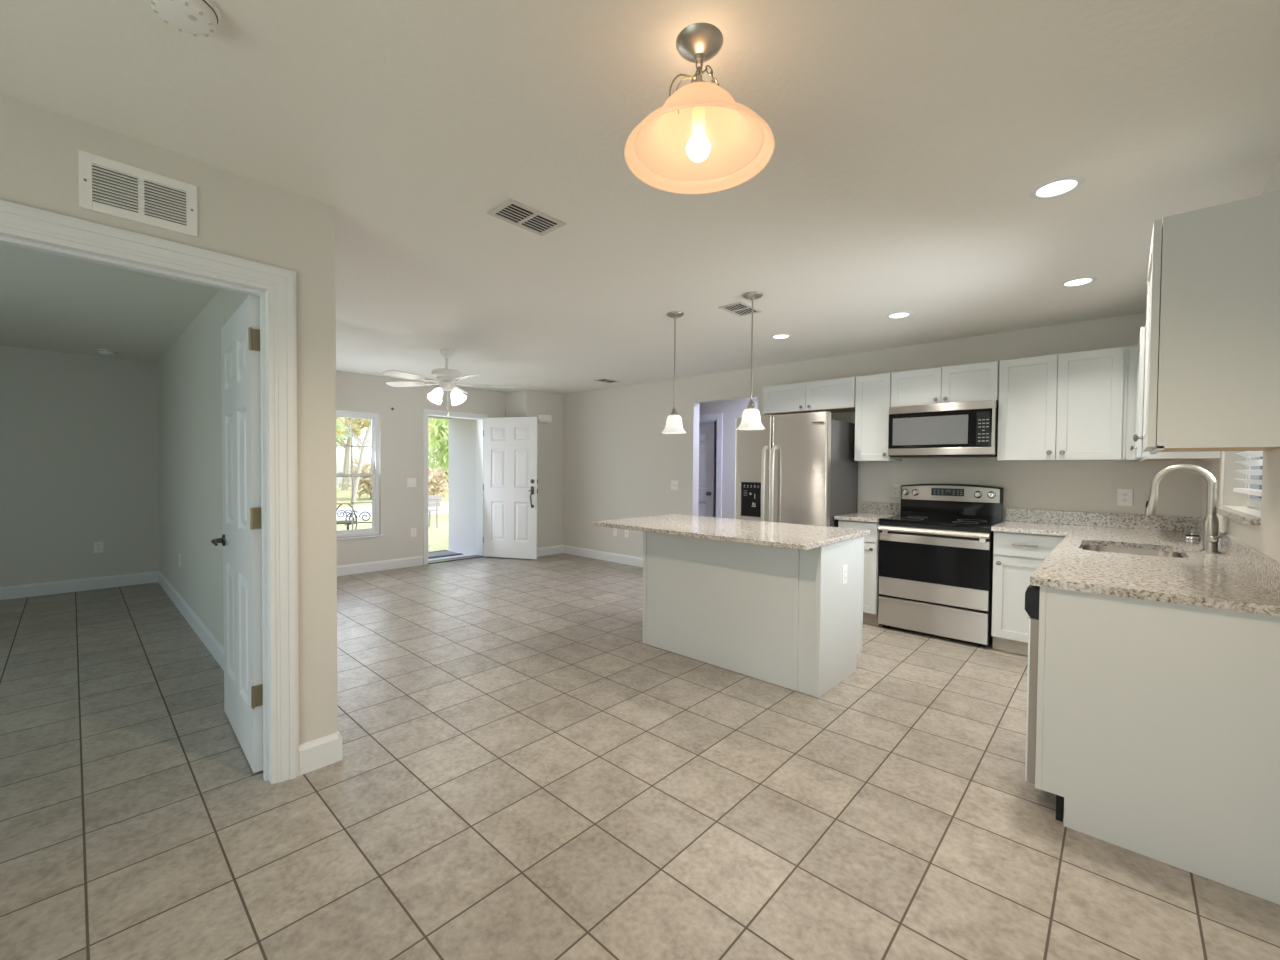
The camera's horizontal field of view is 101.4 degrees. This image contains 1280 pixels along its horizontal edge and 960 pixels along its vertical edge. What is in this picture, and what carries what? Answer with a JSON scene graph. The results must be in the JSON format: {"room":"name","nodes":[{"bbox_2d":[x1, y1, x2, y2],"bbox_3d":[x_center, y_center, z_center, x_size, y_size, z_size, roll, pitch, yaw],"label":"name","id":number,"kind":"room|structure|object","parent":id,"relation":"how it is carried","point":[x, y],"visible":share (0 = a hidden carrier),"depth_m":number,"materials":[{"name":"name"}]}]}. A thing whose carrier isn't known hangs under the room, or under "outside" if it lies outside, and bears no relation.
{"room":"open-plan kitchen","nodes":[
{"label":"open-plan kitchen","id":0,"kind":"room"},
{"bbox_2d":[0,345,159,586],"bbox_3d":[-6.649,-0.063,4.607,0.150,2.450,3.817,2,2,43],"label":"wall","id":1,"kind":"structure","parent":0,"point":[79,468],"depth_m":5.40,"materials":[{"name":"paint"}]},
{"bbox_2d":[94,541,103,552],"bbox_3d":[-5.715,0.710,5.527,0.008,0.117,0.072,2,2,43],"label":"wall outlet","id":2,"kind":"object","parent":1,"relation":"attached to","point":[98,546],"visible":1,"depth_m":5.52,"materials":[{"name":"white plastic"}]},
{"bbox_2d":[0,93,337,744],"bbox_3d":[-2.680,0.047,0.954,0.120,2.450,3.817,2,2,43],"label":"wall","id":3,"kind":"structure","parent":0,"point":[240,216],"depth_m":2.18,"materials":[{"name":"paint"}]},
{"bbox_2d":[78,149,197,236],"bbox_3d":[-1.749,-0.997,1.837,0.013,0.187,0.301,2,2,43],"label":"air vent","id":4,"kind":"object","parent":3,"relation":"in","point":[107,186],"visible":1,"depth_m":1.83,"materials":[{"name":"grey metal"}]},
{"bbox_2d":[0,200,298,783],"bbox_3d":[-1.822,0.198,1.876,0.141,2.121,0.995,2,2,43],"label":"door frame","id":5,"kind":"structure","parent":3,"relation":"attached to","point":[20,225],"depth_m":2.15,"materials":[{"name":"white wood"}]},
{"bbox_2d":[211,294,262,772],"bbox_3d":[-1.897,0.227,2.487,0.833,2.020,0.153,2,2,45],"label":"door","id":6,"kind":"structure","parent":3,"relation":"in","point":[241,540],"depth_m":2.36,"materials":[{"name":"white wood"}]},
{"bbox_2d":[299,732,341,775],"bbox_3d":[-2.986,1.147,3.752,4.345,0.125,0.167,2,2,43],"label":"baseboard","id":7,"kind":"structure","parent":3,"relation":"attached to","point":[327,750],"depth_m":2.28,"materials":[{"name":"white wood"}]},
{"bbox_2d":[157,288,257,646],"bbox_3d":[-3.411,-0.027,4.131,5.260,2.450,0.132,2,2,43],"label":"wall partition","id":8,"kind":"structure","parent":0,"point":[189,372],"depth_m":4.12,"materials":[{"name":"paint"}]},
{"bbox_2d":[0,571,223,670],"bbox_3d":[-4.713,1.155,2.752,5.260,0.125,3.685,2,2,43],"label":"baseboard","id":9,"kind":"structure","parent":8,"relation":"attached to","point":[212,644],"depth_m":5.23,"materials":[{"name":"white wood"}]},
{"bbox_2d":[337,503,447,519],"bbox_3d":[-8.480,1.025,17.308,4.500,0.025,40.000,2,2,43],"label":"road","id":10,"kind":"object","parent":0,"point":[443,509],"visible":0.11,"depth_m":17.13,"materials":[{"name":"grey asphalt"}]},
{"bbox_2d":[336,371,505,565],"bbox_3d":[-3.117,-0.084,6.915,0.180,2.450,4.363,2,2,43],"label":"wall","id":11,"kind":"structure","parent":0,"point":[400,428],"depth_m":6.76,"materials":[{"name":"paint"}]},
{"bbox_2d":[336,410,383,539],"bbox_3d":[-3.589,-0.060,6.322,0.130,1.550,0.905,2,2,43],"label":"window","id":12,"kind":"structure","parent":11,"relation":"in","point":[374,531],"depth_m":6.58,"materials":[{"name":"white"}]},
{"bbox_2d":[337,556,422,575],"bbox_3d":[-3.724,1.091,6.147,0.015,0.125,2.388,2,2,43],"label":"baseboard","id":13,"kind":"structure","parent":11,"relation":"attached to","point":[357,568],"depth_m":6.60,"materials":[{"name":"white wood"}]},
{"bbox_2d":[407,478,415,486],"bbox_3d":[-3.004,0.033,6.895,0.018,0.117,0.118,2,2,43],"label":"light switch","id":14,"kind":"object","parent":11,"relation":"attached to","point":[411,482],"visible":1,"depth_m":6.89,"materials":[{"name":"white plastic"}]},
{"bbox_2d":[411,528,415,536],"bbox_3d":[-2.995,0.692,6.931,0.008,0.117,0.072,2,2,43],"label":"wall outlet","id":15,"kind":"object","parent":11,"relation":"attached to","point":[413,530],"visible":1,"depth_m":6.93,"materials":[{"name":"white plastic"}]},
{"bbox_2d":[423,409,487,564],"bbox_3d":[-2.640,0.089,7.425,0.198,2.090,0.960,2,2,43],"label":"door frame","id":16,"kind":"structure","parent":11,"relation":"attached to","point":[479,418],"depth_m":7.61,"materials":[{"name":"white wood"}]},
{"bbox_2d":[483,417,537,558],"bbox_3d":[-1.880,0.113,7.506,0.863,2.020,0.108,1,1,16],"label":"door","id":17,"kind":"structure","parent":11,"relation":"in","point":[510,486],"depth_m":7.52,"materials":[{"name":"white wood"}]},
{"bbox_2d":[428,550,469,560],"bbox_3d":[-3.894,1.215,6.937,0.940,0.120,3.350,2,2,43],"label":"floor","id":18,"kind":"structure","parent":0,"point":[464,554],"depth_m":7.83,"materials":[{"name":"concrete"}]},
{"bbox_2d":[428,550,462,558],"bbox_3d":[-3.152,1.133,7.918,0.540,0.014,0.740,2,2,43],"label":"door mat","id":19,"kind":"object","parent":18,"relation":"on","point":[442,553],"visible":0.52,"depth_m":7.95,"materials":[{"name":"grey"}]},
{"bbox_2d":[448,418,475,554],"bbox_3d":[-2.682,-0.038,8.216,0.940,2.590,0.200,2,2,43],"label":"wall","id":20,"kind":"structure","parent":0,"point":[461,432],"depth_m":8.17,"materials":[{"name":"paint"}]},
{"bbox_2d":[505,389,562,547],"bbox_3d":[-1.617,-0.096,8.027,0.520,2.450,0.695,2,2,43],"label":"wall","id":21,"kind":"structure","parent":0,"point":[520,403],"depth_m":7.89,"materials":[{"name":"paint"}]},
{"bbox_2d":[538,414,551,422],"bbox_3d":[-1.417,-0.917,7.800,0.050,0.125,0.230,2,2,43],"label":"door chime","id":22,"kind":"object","parent":21,"relation":"attached to","point":[543,418],"visible":0.98,"depth_m":7.78,"materials":[{"name":"white plastic"}]},
{"bbox_2d":[538,545,562,555],"bbox_3d":[-1.626,1.067,8.041,0.535,0.125,0.710,2,2,43],"label":"baseboard","id":23,"kind":"structure","parent":21,"relation":"attached to","point":[550,550],"depth_m":7.94,"materials":[{"name":"white wood"}]},
{"bbox_2d":[0,0,1279,394],"bbox_3d":[-1.202,-1.314,4.321,8.900,0.150,11.200,2,2,43],"label":"ceiling","id":24,"kind":"structure","parent":0,"point":[913,138],"depth_m":1.90,"materials":[{"name":"paint"}]},
{"bbox_2d":[97,349,117,355],"bbox_3d":[-5.324,-1.269,5.235,0.150,0.044,0.150,2,2,43],"label":"smoke detector","id":25,"kind":"object","parent":24,"relation":"attached to","point":[105,352],"visible":1,"depth_m":5.20,"materials":[{"name":"white plastic"}]},
{"bbox_2d":[149,0,220,36],"bbox_3d":[-1.119,-1.151,1.282,0.144,0.044,0.144,2,2,43],"label":"smoke detector","id":26,"kind":"object","parent":24,"relation":"attached to","point":[195,17],"visible":1,"depth_m":1.28,"materials":[{"name":"white plastic"}]},
{"bbox_2d":[383,349,514,415],"bbox_3d":[-1.872,-0.943,5.085,1.239,0.635,1.259,2,2,43],"label":"ceiling fan","id":27,"kind":"object","parent":24,"relation":"hanging from","point":[447,377],"visible":1,"depth_m":5.05,"materials":[{"name":"white plastic"}]},
{"bbox_2d":[487,199,565,235],"bbox_3d":[-0.513,-1.189,2.383,0.185,0.006,0.300,2,2,43],"label":"ceiling vent","id":28,"kind":"object","parent":24,"relation":"in","point":[511,211],"visible":1,"depth_m":2.37,"materials":[{"name":"grey metal"}]},
{"bbox_2d":[593,378,620,382],"bbox_3d":[-0.427,-1.282,6.774,0.200,0.006,0.300,2,2,43],"label":"ceiling vent","id":29,"kind":"object","parent":24,"relation":"in","point":[603,379],"visible":1,"depth_m":6.76,"materials":[{"name":"grey metal"}]},
{"bbox_2d":[662,311,685,433],"bbox_3d":[0.254,-0.781,3.846,0.180,0.872,0.180,2,2,43],"label":"pendant","id":30,"kind":"object","parent":24,"relation":"hanging from","point":[674,425],"visible":1,"depth_m":3.81,"materials":[{"name":"white glass"}]},
{"bbox_2d":[624,22,774,193],"bbox_3d":[0.157,-1.010,1.398,0.396,0.310,0.396,2,2,43],"label":"dining pendant","id":31,"kind":"object","parent":24,"relation":"hanging from","point":[701,140],"visible":1,"depth_m":1.43,"materials":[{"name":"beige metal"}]},
{"bbox_2d":[692,106,705,134],"bbox_3d":[0.157,-0.972,1.399,0.036,0.090,0.036,2,2,43],"label":"socket","id":32,"kind":"object","parent":31,"relation":"attached to","point":[698,113],"depth_m":1.39,"materials":[{"name":"white"}]},
{"bbox_2d":[718,302,761,316],"bbox_3d":[0.712,-1.207,3.708,0.185,0.006,0.290,2,2,43],"label":"ceiling vent","id":33,"kind":"object","parent":24,"relation":"in","point":[740,309],"visible":0.99,"depth_m":3.70,"materials":[{"name":"grey metal"}]},
{"bbox_2d":[737,291,764,429],"bbox_3d":[0.729,-0.768,3.412,0.180,0.872,0.180,2,2,43],"label":"pendant","id":34,"kind":"object","parent":24,"relation":"hanging from","point":[751,420],"visible":1,"depth_m":3.38,"materials":[{"name":"white glass"}]},
{"bbox_2d":[770,334,791,338],"bbox_3d":[1.198,-1.219,4.450,0.176,0.006,0.176,2,2,43],"label":"recessed light","id":35,"kind":"object","parent":24,"relation":"in","point":[775,336],"visible":1,"depth_m":4.45,"materials":[{"name":"white"}]},
{"bbox_2d":[886,311,912,318],"bbox_3d":[1.888,-1.200,3.815,0.176,0.006,0.176,2,2,43],"label":"recessed light","id":36,"kind":"object","parent":24,"relation":"in","point":[902,314],"visible":1,"depth_m":3.80,"materials":[{"name":"white"}]},
{"bbox_2d":[1029,175,1084,198],"bbox_3d":[1.663,-1.165,2.092,0.176,0.006,0.176,2,2,43],"label":"recessed light","id":37,"kind":"object","parent":24,"relation":"in","point":[1056,187],"visible":1,"depth_m":2.08,"materials":[{"name":"white"}]},
{"bbox_2d":[1059,276,1096,286],"bbox_3d":[2.611,-1.179,3.122,0.176,0.006,0.176,2,2,43],"label":"recessed light","id":38,"kind":"object","parent":24,"relation":"in","point":[1079,281],"visible":1,"depth_m":3.11,"materials":[{"name":"white"}]},
{"bbox_2d":[0,553,1279,959],"bbox_3d":[-1.186,1.262,4.342,8.800,0.100,11.200,2,2,43],"label":"floor","id":39,"kind":"structure","parent":0,"point":[520,774],"depth_m":2.04,"materials":[{"name":"tile"}]},
{"bbox_2d":[428,555,483,563],"bbox_3d":[-2.654,1.128,7.452,0.184,0.012,0.860,2,2,43],"label":"threshold","id":40,"kind":"object","parent":39,"relation":"on","point":[470,556],"visible":0.79,"depth_m":7.41,"materials":[{"name":"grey metal"}]},
{"bbox_2d":[643,532,863,697],"bbox_3d":[0.772,0.798,3.739,1.379,0.885,0.721,2,2,43],"label":"base cabinet","id":41,"kind":"object","parent":39,"relation":"on","point":[785,617],"visible":0.83,"depth_m":3.34,"materials":[{"name":"white wood"}]},
{"bbox_2d":[592,514,869,549],"bbox_3d":[0.590,0.339,3.726,1.700,0.030,0.990,2,2,43],"label":"countertop","id":42,"kind":"structure","parent":41,"relation":"on","point":[773,534],"depth_m":3.47,"materials":[{"name":"stone"}]},
{"bbox_2d":[842,565,847,584],"bbox_3d":[1.277,0.589,3.260,0.010,0.117,0.072,2,2,43],"label":"wall outlet","id":43,"kind":"object","parent":41,"relation":"attached to","point":[844,568],"visible":1,"depth_m":3.25,"materials":[{"name":"white plastic"}]},
{"bbox_2d":[844,569,846,579],"bbox_3d":[1.279,0.589,3.259,0.004,0.066,0.034,2,2,43],"label":"receptacle","id":44,"kind":"object","parent":43,"relation":"attached to","point":[845,570],"depth_m":3.25,"materials":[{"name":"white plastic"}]},
{"bbox_2d":[734,411,857,526],"bbox_3d":[1.474,0.311,5.025,0.920,1.815,0.811,2,2,43],"label":"refrigerator","id":45,"kind":"object","parent":39,"relation":"on","point":[801,468],"visible":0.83,"depth_m":4.72,"materials":[{"name":"grey metal"}]},
{"bbox_2d":[838,520,880,625],"bbox_3d":[2.049,0.787,4.700,0.336,0.885,0.641,2,2,43],"label":"base cabinet","id":46,"kind":"object","parent":39,"relation":"on","point":[871,542],"visible":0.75,"depth_m":4.41,"materials":[{"name":"white wood"}]},
{"bbox_2d":[834,501,900,521],"bbox_3d":[2.048,0.279,4.691,0.361,0.132,0.645,2,2,43],"label":"countertop","id":47,"kind":"structure","parent":46,"relation":"on","point":[871,511],"depth_m":4.82,"materials":[{"name":"stone"}]},
{"bbox_2d":[878,484,1002,647],"bbox_3d":[2.455,0.638,4.295,0.784,1.207,0.627,2,2,43],"label":"range","id":48,"kind":"object","parent":39,"relation":"on","point":[936,555],"visible":0.99,"depth_m":4.15,"materials":[{"name":"silver metal"}]},
{"bbox_2d":[879,515,1001,528],"bbox_3d":[2.447,0.336,4.277,0.784,0.023,0.515,2,2,43],"label":"cooktop","id":49,"kind":"object","parent":48,"relation":"in","point":[927,521],"depth_m":4.22,"materials":[{"name":"grey glass"}]},
{"bbox_2d":[991,531,1065,654],"bbox_3d":[2.934,0.812,3.883,0.456,0.885,0.644,2,2,43],"label":"base cabinet","id":50,"kind":"object","parent":39,"relation":"on","point":[1016,556],"visible":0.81,"depth_m":3.75,"materials":[{"name":"white wood"}]},
{"bbox_2d":[1025,585,1063,821],"bbox_3d":[1.920,0.851,2.056,0.612,0.868,0.600,2,2,43],"label":"dishwasher","id":51,"kind":"object","parent":39,"relation":"on","point":[1032,594],"visible":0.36,"depth_m":2.02,"materials":[{"name":"silver metal"}]},
{"bbox_2d":[1035,586,1279,904],"bbox_3d":[1.743,0.847,1.792,0.614,0.885,0.022,2,2,43],"label":"cabinet end panel","id":52,"kind":"object","parent":39,"relation":"on","point":[1158,723],"visible":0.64,"depth_m":1.76,"materials":[{"name":"white wood"}]},
{"bbox_3d":[2.636,0.833,2.790,0.633,0.885,1.433,2,2,43],"label":"cabinet","id":53,"kind":"object","parent":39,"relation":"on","visible":0},
{"bbox_2d":[991,508,1279,616],"bbox_3d":[2.466,0.320,2.908,1.083,0.132,2.702,2,2,43],"label":"countertop","id":54,"kind":"structure","parent":53,"relation":"on","point":[1242,578],"depth_m":2.24,"materials":[{"name":"stone"}]},
{"bbox_2d":[1081,545,1184,557],"bbox_3d":[2.601,0.483,2.780,0.429,0.184,0.594,2,2,43],"label":"sink","id":55,"kind":"object","parent":54,"relation":"in","point":[1161,553],"visible":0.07,"depth_m":2.97,"materials":[{"name":"silver metal"}]},
{"bbox_2d":[1145,464,1226,552],"bbox_3d":[2.783,0.141,2.678,0.287,0.446,0.159,2,2,43],"label":"kitchen faucet","id":56,"kind":"object","parent":54,"relation":"on","point":[1211,537],"visible":1,"depth_m":2.65,"materials":[{"name":"silver metal"}]},
{"bbox_2d":[1183,529,1200,539],"bbox_3d":[3.332,0.328,3.159,0.074,0.060,0.074,2,2,43],"label":"stopper","id":57,"kind":"object","parent":54,"relation":"on","point":[1191,536],"visible":1,"depth_m":3.14,"materials":[{"name":"silver metal"}]},
{"bbox_2d":[715,422,716,516],"bbox_3d":[1.175,-0.086,8.640,2.800,2.450,1.250,2,2,43],"label":"wall","id":58,"kind":"structure","parent":0,"point":[716,422],"depth_m":9.21,"materials":[{"name":"paint"}]},
{"bbox_2d":[699,397,757,518],"bbox_3d":[1.437,-0.059,7.448,4.600,2.450,0.150,2,2,43],"label":"wall","id":59,"kind":"structure","parent":0,"point":[731,410],"depth_m":7.50,"materials":[{"name":"paint"}]},
{"bbox_2d":[698,422,715,516],"bbox_3d":[0.738,0.129,8.093,0.905,2.020,0.109,1,2,40],"label":"door","id":60,"kind":"structure","parent":59,"relation":"in","point":[706,502],"depth_m":7.89,"materials":[{"name":"white"}]},
{"bbox_2d":[699,413,722,517],"bbox_3d":[0.814,0.087,8.011,1.135,2.125,0.168,2,2,43],"label":"door frame","id":61,"kind":"structure","parent":59,"relation":"attached to","point":[719,417],"depth_m":7.59,"materials":[{"name":"white"}]},
{"bbox_2d":[563,312,1201,557],"bbox_3d":[1.171,-0.030,6.014,7.650,2.450,0.120,2,2,43],"label":"wall","id":62,"kind":"structure","parent":0,"point":[619,462],"depth_m":5.33,"materials":[{"name":"paint"}]},
{"bbox_2d":[563,545,642,566],"bbox_3d":[-0.286,1.094,7.279,2.500,0.125,0.015,2,2,43],"label":"baseboard","id":63,"kind":"structure","parent":62,"relation":"attached to","point":[589,553],"depth_m":7.47,"materials":[{"name":"white wood"}]},
{"bbox_2d":[613,528,616,535],"bbox_3d":[-0.347,0.725,7.335,0.072,0.117,0.008,2,2,43],"label":"wall outlet","id":64,"kind":"object","parent":62,"relation":"attached to","point":[614,529],"visible":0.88,"depth_m":7.33,"materials":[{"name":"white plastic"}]},
{"bbox_2d":[671,481,678,489],"bbox_3d":[0.435,0.066,6.599,0.118,0.117,0.018,2,2,43],"label":"light switch","id":65,"kind":"object","parent":62,"relation":"attached to","point":[674,484],"visible":1,"depth_m":6.60,"materials":[{"name":"white plastic"}]},
{"bbox_2d":[763,377,855,414],"bbox_3d":[1.708,-0.809,5.166,0.928,0.279,0.378,2,2,43],"label":"upper cabinet","id":66,"kind":"object","parent":62,"relation":"attached to","point":[832,395],"visible":0.99,"depth_m":5.02,"materials":[{"name":"white wood"}]},
{"bbox_2d":[854,373,901,461],"bbox_3d":[2.161,-0.553,4.752,0.301,0.765,0.378,2,2,43],"label":"upper cabinet","id":67,"kind":"object","parent":62,"relation":"attached to","point":[873,392],"visible":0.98,"depth_m":4.64,"materials":[{"name":"white wood"}]},
{"bbox_2d":[862,501,900,513],"bbox_3d":[2.266,0.261,4.915,0.343,0.102,0.020,2,2,43],"label":"backsplash","id":68,"kind":"structure","parent":62,"relation":"attached to","point":[870,507],"depth_m":4.91,"materials":[{"name":"stone"}]},
{"bbox_2d":[891,484,899,496],"bbox_3d":[2.358,0.099,4.835,0.072,0.117,0.008,2,2,43],"label":"wall outlet","id":69,"kind":"object","parent":62,"relation":"attached to","point":[895,488],"visible":1,"depth_m":4.83,"materials":[{"name":"white plastic"}]},
{"bbox_2d":[891,361,999,406],"bbox_3d":[2.561,-0.773,4.381,0.772,0.303,0.378,2,2,43],"label":"upper cabinet","id":70,"kind":"object","parent":62,"relation":"attached to","point":[976,381],"visible":0.91,"depth_m":4.24,"materials":[{"name":"white wood"}]},
{"bbox_2d":[888,400,998,457],"bbox_3d":[2.548,-0.405,4.375,0.764,0.425,0.418,2,2,43],"label":"microwave","id":71,"kind":"object","parent":70,"relation":"attached to","point":[958,429],"visible":1,"depth_m":4.19,"materials":[{"name":"silver metal"}]},
{"bbox_2d":[997,346,1127,460],"bbox_3d":[3.111,-0.527,3.878,0.722,0.765,0.378,2,2,43],"label":"upper cabinet","id":72,"kind":"object","parent":62,"relation":"attached to","point":[1072,406],"visible":1,"depth_m":3.74,"materials":[{"name":"white wood"}]},
{"bbox_2d":[1005,508,1195,531],"bbox_3d":[3.367,0.291,3.901,1.063,0.102,0.020,2,2,43],"label":"backsplash","id":73,"kind":"structure","parent":62,"relation":"attached to","point":[1135,521],"depth_m":3.85,"materials":[{"name":"stone"}]},
{"bbox_2d":[1117,489,1132,505],"bbox_3d":[3.502,0.126,3.782,0.085,0.122,0.008,2,2,43],"label":"wall outlet","id":74,"kind":"object","parent":62,"relation":"attached to","point":[1124,496],"visible":1,"depth_m":3.78,"materials":[{"name":"white plastic"}]},
{"bbox_2d":[1200,158,1279,562],"bbox_3d":[1.441,0.082,0.839,0.200,2.450,7.130,2,2,43],"label":"wall","id":75,"kind":"structure","parent":0,"point":[1265,537],"depth_m":2.17,"materials":[{"name":"paint"}]},
{"bbox_2d":[1126,326,1220,461],"bbox_3d":[3.325,-0.509,3.298,0.375,0.773,0.942,2,2,43],"label":"upper cabinet","id":76,"kind":"object","parent":75,"relation":"attached to","point":[1142,456],"depth_m":3.27,"materials":[{"name":"white wood"}]},
{"bbox_2d":[1133,191,1279,453],"bbox_3d":[2.036,-0.489,1.887,0.360,0.773,0.600,2,2,43],"label":"upper cabinet","id":77,"kind":"object","parent":75,"relation":"attached to","point":[1212,379],"visible":1,"depth_m":1.67,"materials":[{"name":"white wood"}]},
{"bbox_2d":[1196,517,1279,599],"bbox_3d":[2.857,0.316,2.548,0.020,0.102,2.702,2,2,43],"label":"backsplash","id":78,"kind":"structure","parent":75,"relation":"attached to","point":[1262,568],"depth_m":2.03,"materials":[{"name":"stone"}]},
{"bbox_2d":[1215,456,1262,524],"bbox_3d":[2.758,-0.333,2.332,0.190,1.003,1.020,2,2,43],"label":"window","id":79,"kind":"structure","parent":75,"relation":"in","point":[1254,501],"depth_m":2.49,"materials":[{"name":"white"}]},
{"bbox_2d":[1233,451,1262,496],"bbox_3d":[2.761,-0.383,2.329,0.053,0.898,0.960,2,2,43],"label":"window blind","id":80,"kind":"object","parent":79,"relation":"attached to","point":[1249,454],"visible":0.13,"depth_m":2.44,"materials":[{"name":"white plastic"}]},
{"bbox_3d":[-3.837,-1.357,6.996,1.040,0.080,3.533,2,2,43],"label":"ceiling","id":81,"kind":"structure","parent":0,"visible":0},
{"bbox_2d":[428,416,450,418],"bbox_3d":[-4.153,-1.145,7.278,0.200,0.360,3.150,2,2,43],"label":"beam","id":82,"kind":"structure","parent":81,"relation":"attached to","point":[433,417],"depth_m":8.27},
{"label":"outside","id":83,"kind":"structure","parent":0,"visible":0},
{"bbox_2d":[336,486,447,551],"bbox_3d":[-7.561,1.128,16.464,52.000,0.150,40.000,2,2,43],"label":"lawn","id":84,"kind":"structure","parent":83,"point":[437,537],"depth_m":13.62,"materials":[{"name":"green plant"}]},
{"bbox_2d":[336,417,350,448],"bbox_3d":[-11.530,-1.129,17.849,2.620,4.278,2.744,2,2,43],"label":"leafy tree","id":85,"kind":"object","parent":84,"relation":"on","point":[339,422],"visible":0.02,"depth_m":18.17,"materials":[{"name":"green plant"}]},
{"bbox_2d":[337,504,356,529],"bbox_3d":[-5.569,0.813,9.758,0.501,0.806,0.540,2,2,43],"label":"chair","id":86,"kind":"object","parent":84,"relation":"on","point":[349,521],"visible":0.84,"depth_m":9.67,"materials":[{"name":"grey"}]},
{"bbox_2d":[336,417,358,437],"bbox_3d":[-16.043,-2.613,25.549,3.876,6.852,4.084,1,1,27],"label":"tree","id":87,"kind":"object","parent":84,"relation":"on","point":[354,425],"visible":0.02,"depth_m":26.12,"materials":[{"name":"yellow plant"}]},
{"bbox_2d":[336,417,370,489],"bbox_3d":[-17.647,-3.962,32.197,5.513,9.250,5.232,0,1,-29],"label":"tree","id":88,"kind":"object","parent":84,"relation":"on","point":[361,426],"visible":0.05,"depth_m":32.17,"materials":[{"name":"yellow plant"}]},
{"bbox_2d":[338,457,371,498],"bbox_3d":[-12.042,-0.071,23.459,2.428,1.930,2.330,1,1,18],"label":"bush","id":89,"kind":"object","parent":84,"relation":"on","point":[366,482],"visible":0.42,"depth_m":22.96,"materials":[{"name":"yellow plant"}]},
{"bbox_2d":[340,418,370,504],"bbox_3d":[-10.232,-2.361,20.660,3.874,6.651,3.584,0,1,1],"label":"leaning tree","id":90,"kind":"object","parent":84,"relation":"on","point":[356,483],"visible":0.02,"depth_m":20.14,"materials":[{"name":"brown plant"}]},
{"bbox_2d":[345,511,371,529],"bbox_3d":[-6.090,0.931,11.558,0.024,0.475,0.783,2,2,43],"label":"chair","id":91,"kind":"object","parent":84,"relation":"on","point":[364,511],"visible":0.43,"depth_m":11.50,"materials":[{"name":"grey metal"}]},
{"bbox_2d":[428,495,441,527],"bbox_3d":[-5.322,0.758,12.357,0.484,0.801,1.100,2,2,43],"label":"garden bench","id":92,"kind":"object","parent":84,"relation":"on","point":[433,500],"visible":0.44,"depth_m":12.55,"materials":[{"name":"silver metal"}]},
{"bbox_2d":[428,418,447,482],"bbox_3d":[-5.477,-0.615,15.697,2.473,3.437,2.542,1,1,30],"label":"weeping tree","id":93,"kind":"object","parent":84,"relation":"on","point":[438,435],"visible":0.2,"depth_m":15.35,"materials":[{"name":"green plant"}]},
{"bbox_2d":[428,465,447,497],"bbox_3d":[-9.242,0.000,23.387,2.306,1.834,2.214,-1,2,-39],"label":"clump","id":94,"kind":"object","parent":84,"relation":"on","point":[437,483],"visible":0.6,"depth_m":23.00,"materials":[{"name":"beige plant"}]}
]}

